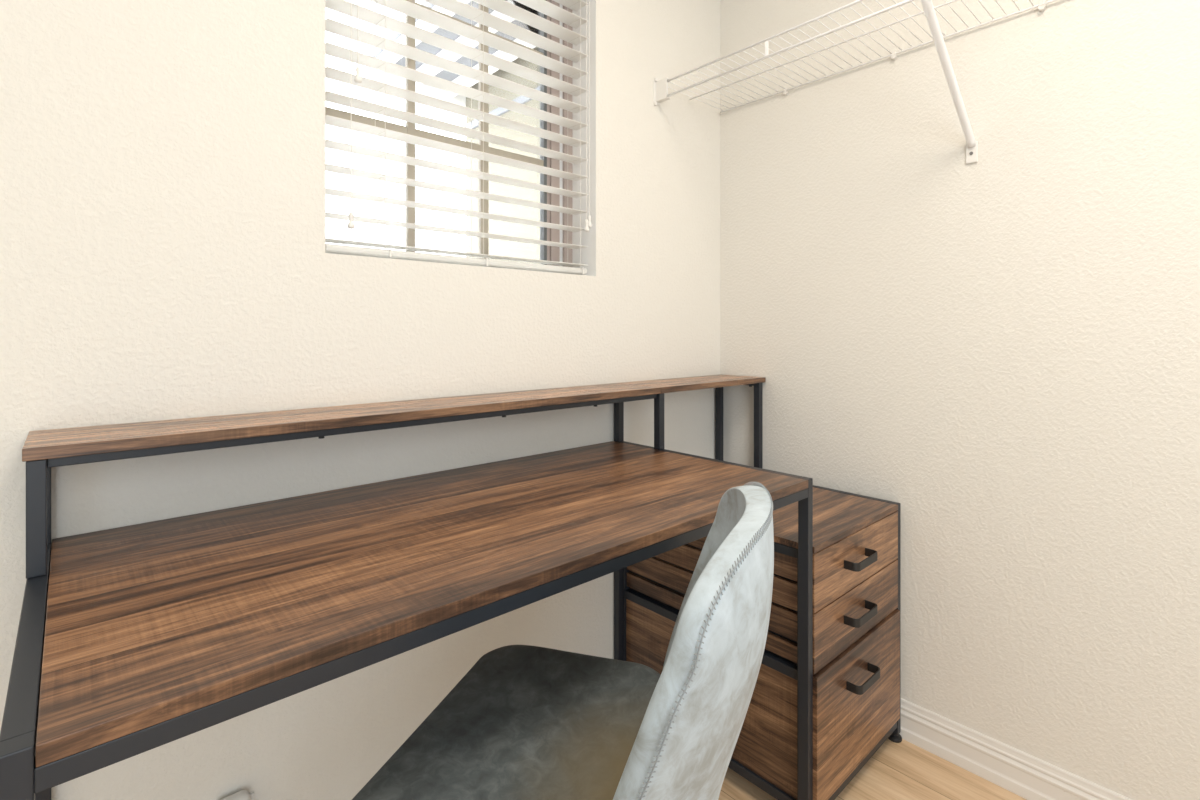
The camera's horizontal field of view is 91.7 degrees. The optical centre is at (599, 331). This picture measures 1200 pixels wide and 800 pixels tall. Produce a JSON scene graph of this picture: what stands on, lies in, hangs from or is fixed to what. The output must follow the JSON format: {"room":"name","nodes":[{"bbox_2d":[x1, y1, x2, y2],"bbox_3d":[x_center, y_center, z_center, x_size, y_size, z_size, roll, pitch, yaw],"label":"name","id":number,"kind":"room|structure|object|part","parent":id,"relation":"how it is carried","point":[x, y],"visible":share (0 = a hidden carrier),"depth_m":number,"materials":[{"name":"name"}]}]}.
{"room":"home office","nodes":[
{"label":"home office","id":0,"kind":"room"},
{"bbox_2d":[0,0,719,799],"bbox_3d":[-0.644,-0.169,1.085,2.980,2.440,0.140,0,0,-42],"label":"wall","id":1,"kind":"structure","parent":0,"point":[163,256],"depth_m":1.05,"materials":[{"name":"paint"}]},
{"bbox_2d":[221,790,253,799],"bbox_3d":[-0.622,0.848,0.986,0.072,0.125,0.036,0,0,-42],"label":"plug","id":2,"kind":"object","parent":1,"relation":"attached to","point":[243,794],"visible":1,"depth_m":0.99,"materials":[{"name":"white plastic"}]},
{"bbox_2d":[325,0,571,266],"bbox_3d":[-0.338,-0.564,1.415,0.689,0.830,0.040,0,0,-42],"label":"window","id":3,"kind":"structure","parent":1,"relation":"in","point":[548,253],"depth_m":1.57,"materials":[{"name":"beige plastic"}]},
{"bbox_2d":[325,0,591,274],"bbox_3d":[-0.287,-0.564,1.353,0.668,0.822,0.069,0,0,-42],"label":"window blind","id":4,"kind":"object","parent":3,"relation":"attached to","point":[345,7],"visible":0.91,"depth_m":1.34,"materials":[{"name":"white plastic"}]},
{"bbox_3d":[-0.485,-0.586,1.137,0.002,0.707,0.002,0,0,18],"label":"pull cord","id":5,"kind":"part","parent":4,"relation":"part of","materials":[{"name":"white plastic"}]},
{"bbox_3d":[-0.476,-0.730,1.146,0.002,0.419,0.002,0,0,18],"label":"pull cord","id":6,"kind":"part","parent":4,"relation":"part of","materials":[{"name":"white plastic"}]},
{"bbox_3d":[-0.456,-0.552,1.209,0.001,0.775,0.054,0,0,-42],"label":"ladder cord","id":7,"kind":"part","parent":4,"relation":"part of","materials":[{"name":"white fabric"}]},
{"bbox_3d":[-0.293,-0.163,1.357,0.664,0.017,0.042,0,0,-42],"label":"rail","id":8,"kind":"part","parent":4,"relation":"part of","materials":[{"name":"white plastic"}]},
{"bbox_3d":[-0.287,-0.552,1.363,0.001,0.775,0.054,0,0,-42],"label":"ladder cord","id":9,"kind":"part","parent":4,"relation":"part of","materials":[{"name":"white fabric"}]},
{"bbox_3d":[-0.070,-0.552,1.561,0.001,0.775,0.054,0,0,-42],"label":"ladder cord","id":10,"kind":"part","parent":4,"relation":"part of","materials":[{"name":"white fabric"}]},
{"bbox_3d":[-0.035,-0.618,1.545,0.002,0.642,0.002,0,0,18],"label":"pull cord","id":11,"kind":"part","parent":4,"relation":"part of","materials":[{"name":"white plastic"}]},
{"bbox_3d":[-0.028,-0.624,1.554,0.002,0.630,0.002,0,0,18],"label":"pull cord","id":12,"kind":"part","parent":4,"relation":"part of","materials":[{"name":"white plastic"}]},
{"bbox_3d":[-0.367,-0.557,1.392,0.575,0.795,0.003,0,0,-42],"label":"pane","id":13,"kind":"part","parent":3,"relation":"part of","materials":[{"name":"clear glass"}]},
{"bbox_2d":[718,739,1026,799],"bbox_3d":[0.497,1.101,-0.168,2.980,0.100,3.530,0,0,-42],"label":"floor","id":14,"kind":"structure","parent":0,"point":[903,770],"depth_m":1.35,"materials":[{"name":"brown wood"}]},
{"bbox_2d":[0,383,812,799],"bbox_3d":[-0.188,0.596,1.013,1.171,0.909,0.573,0,0,-42],"label":"desk","id":15,"kind":"object","parent":14,"relation":"on","point":[132,640],"visible":0.91,"depth_m":0.77,"materials":[{"name":"brown wood"}]},
{"bbox_3d":[-0.426,0.670,0.425,0.020,0.738,0.022,0,0,-42],"label":"leg","id":16,"kind":"part","parent":15,"relation":"part of","materials":[{"name":"black metal"}]},
{"bbox_3d":[-0.612,0.317,0.629,0.020,0.032,0.529,0,0,-42],"label":"rail","id":17,"kind":"part","parent":15,"relation":"part of","materials":[{"name":"black metal"}]},
{"bbox_3d":[-0.697,0.229,0.721,0.018,0.143,0.020,0,0,-42],"label":"shelf post","id":18,"kind":"part","parent":15,"relation":"part of","materials":[{"name":"black metal"}]},
{"bbox_3d":[-0.797,0.599,0.832,0.020,0.880,0.020,0,0,-42],"label":"leg","id":19,"kind":"part","parent":15,"relation":"part of","materials":[{"name":"black metal"}]},
{"bbox_3d":[-0.276,0.164,1.112,1.130,0.012,0.012,0,0,-42],"label":"shelf rail","id":20,"kind":"part","parent":15,"relation":"part of","materials":[{"name":"black metal"}]},
{"bbox_3d":[-0.001,0.327,0.811,1.128,0.019,0.020,0,0,-42],"label":"rail","id":21,"kind":"part","parent":15,"relation":"part of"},
{"bbox_3d":[0.052,0.599,1.605,0.020,0.880,0.020,0,0,-42],"label":"leg","id":22,"kind":"part","parent":15,"relation":"part of","materials":[{"name":"black metal"}]},
{"bbox_3d":[0.152,0.229,1.495,0.020,0.143,0.020,0,0,-42],"label":"shelf post","id":23,"kind":"part","parent":15,"relation":"part of","materials":[{"name":"black metal"}]},
{"bbox_3d":[0.237,0.317,1.402,0.020,0.032,0.529,0,0,-42],"label":"rail","id":24,"kind":"part","parent":15,"relation":"part of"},
{"bbox_3d":[0.422,0.670,1.198,0.020,0.738,0.022,0,0,-42],"label":"leg","id":25,"kind":"part","parent":15,"relation":"part of","materials":[{"name":"black metal"}]},
{"bbox_2d":[352,482,773,799],"bbox_3d":[-0.029,0.624,0.739,0.479,0.854,0.486,0,0,17],"label":"desk chair","id":26,"kind":"object","parent":14,"relation":"on","point":[525,722],"visible":1,"depth_m":0.72,"materials":[{"name":"grey leather"}]},
{"bbox_3d":[-0.063,0.560,0.749,0.408,0.073,0.486,0,0,17],"label":"seat","id":27,"kind":"part","parent":26,"relation":"part of","materials":[{"name":"leather"}]},
{"bbox_3d":[0.120,0.425,0.694,0.167,0.449,0.436,0,0,17],"label":"backrest","id":28,"kind":"part","parent":26,"relation":"part of","materials":[{"name":"grey leather"}]},
{"bbox_2d":[619,374,901,799],"bbox_3d":[0.424,0.596,1.549,0.486,0.909,0.618,0,0,-42],"label":"filing cabinet","id":29,"kind":"object","parent":14,"relation":"on","point":[857,538],"visible":0.56,"depth_m":1.32,"materials":[{"name":"brown wood"}]},
{"bbox_3d":[0.069,0.738,1.617,0.019,0.590,0.019,0,0,-42],"label":"post","id":30,"kind":"part","parent":29,"relation":"part of","materials":[{"name":"black metal"}]},
{"bbox_3d":[0.248,0.722,1.420,0.019,0.022,0.514,0,0,-42],"label":"rail","id":31,"kind":"part","parent":29,"relation":"part of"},
{"bbox_3d":[0.249,0.861,1.421,0.010,0.256,0.514,0,0,-42],"label":"panel","id":32,"kind":"part","parent":29,"relation":"part of","materials":[{"name":"brown wood"}]},
{"bbox_3d":[0.391,0.596,1.911,0.019,0.874,0.019,0,0,-42],"label":"post","id":33,"kind":"part","parent":29,"relation":"part of","materials":[{"name":"black metal"}]},
{"bbox_3d":[0.489,0.300,1.803,0.020,0.284,0.020,0,0,-42],"label":"shelf post","id":34,"kind":"part","parent":29,"relation":"part of","materials":[{"name":"black metal"}]},
{"bbox_3d":[0.248,1.000,1.420,0.019,0.022,0.514,0,0,-42],"label":"rail","id":35,"kind":"part","parent":29,"relation":"part of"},
{"bbox_3d":[0.245,0.466,1.417,0.012,0.020,0.514,0,0,-42],"label":"rail","id":36,"kind":"part","parent":29,"relation":"part of","materials":[{"name":"black metal"}]},
{"bbox_3d":[0.427,0.744,1.223,0.019,0.577,0.019,0,0,-42],"label":"post","id":37,"kind":"part","parent":29,"relation":"part of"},
{"bbox_3d":[0.577,0.452,1.707,0.019,0.020,0.532,0,0,-42],"label":"rail","id":38,"kind":"part","parent":29,"relation":"part of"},
{"bbox_3d":[0.595,0.643,1.348,0.435,0.123,0.015,0,0,-42],"label":"drawer","id":39,"kind":"part","parent":29,"relation":"part of","materials":[{"name":"brown wood"}]},
{"bbox_3d":[0.595,0.518,1.348,0.435,0.121,0.015,0,0,-42],"label":"drawer","id":40,"kind":"part","parent":29,"relation":"part of","materials":[{"name":"brown wood"}]},
{"bbox_3d":[0.598,0.846,1.342,0.432,0.274,0.015,0,0,-42],"label":"drawer","id":41,"kind":"part","parent":29,"relation":"part of","materials":[{"name":"brown wood"}]},
{"bbox_3d":[0.589,0.635,1.311,0.112,0.018,0.032,0,0,-42],"label":"handle","id":42,"kind":"part","parent":29,"relation":"part of","materials":[{"name":"black metal"}]},
{"bbox_3d":[0.589,0.513,1.311,0.112,0.018,0.032,0,0,-42],"label":"handle","id":43,"kind":"part","parent":29,"relation":"part of","materials":[{"name":"black metal"}]},
{"bbox_3d":[0.594,1.001,1.351,0.435,0.024,0.018,0,0,-42],"label":"rail","id":44,"kind":"part","parent":29,"relation":"part of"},
{"bbox_3d":[0.593,0.778,1.306,0.112,0.018,0.032,0,0,-42],"label":"handle","id":45,"kind":"part","parent":29,"relation":"part of","materials":[{"name":"black metal"}]},
{"bbox_3d":[0.762,0.737,1.504,0.019,0.591,0.019,0,0,-42],"label":"post","id":46,"kind":"part","parent":29,"relation":"part of","materials":[{"name":"black metal"}]},
{"bbox_2d":[720,0,1199,799],"bbox_3d":[1.594,-0.169,0.737,0.140,2.440,3.390,0,0,-42],"label":"wall","id":47,"kind":"structure","parent":0,"point":[1002,349],"depth_m":1.36,"materials":[{"name":"paint"}]},
{"bbox_2d":[653,0,1056,163],"bbox_3d":[0.869,-0.577,1.185,0.334,0.345,1.750,0,0,-42],"label":"wire shelf","id":48,"kind":"object","parent":47,"relation":"attached to","point":[660,88],"visible":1,"depth_m":1.40,"materials":[{"name":"white metal"}]},
{"bbox_3d":[0.760,-0.729,1.078,0.006,0.006,1.738,0,0,-42],"label":"rod","id":49,"kind":"part","parent":48,"relation":"part of","materials":[{"name":"white metal"}]},
{"bbox_3d":[0.760,-0.686,1.078,0.007,0.007,1.738,0,0,-42],"label":"lip rod","id":50,"kind":"part","parent":48,"relation":"part of","materials":[{"name":"white metal"}]},
{"bbox_3d":[0.868,-0.726,1.180,0.004,0.004,1.744,0,0,-42],"label":"rod","id":51,"kind":"part","parent":48,"relation":"part of","materials":[{"name":"white metal"}]},
{"bbox_3d":[0.986,-0.726,1.288,0.005,0.005,1.744,0,0,-42],"label":"wall rod","id":52,"kind":"part","parent":48,"relation":"part of","materials":[{"name":"white metal"}]},
{"bbox_3d":[0.892,-0.430,1.398,0.006,0.051,0.025,0,0,-42],"label":"wall plate","id":53,"kind":"part","parent":48,"relation":"part of","materials":[{"name":"white plastic"}]},
{"bbox_2d":[899,698,1131,799],"bbox_3d":[1.495,1.003,0.731,0.015,0.096,3.235,0,0,-42],"label":"baseboard","id":54,"kind":"structure","parent":47,"relation":"attached to","point":[1029,777],"depth_m":1.36,"materials":[{"name":"paint"}]},
{"label":"outside","id":55,"kind":"structure","parent":0,"visible":0},
{"bbox_3d":[-2.684,1.476,5.327,12.000,0.150,8.840,0,0,-42],"label":"ground","id":56,"kind":"structure","parent":55,"visible":0},
{"bbox_2d":[464,48,539,263],"bbox_3d":[0.348,-0.007,3.251,1.515,2.795,1.715,0,0,-42],"label":"house wing","id":57,"kind":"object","parent":56,"relation":"on","point":[497,247],"visible":0.18,"depth_m":3.04,"materials":[{"name":"beige paint"}]},
{"bbox_2d":[366,0,533,106],"bbox_3d":[0.128,-1.359,3.087,2.060,0.160,1.740,0,0,-42],"label":"patio cover","id":58,"kind":"object","parent":57,"relation":"attached to","point":[373,74],"visible":0.15,"depth_m":2.92,"materials":[{"name":"grey"}]}
]}

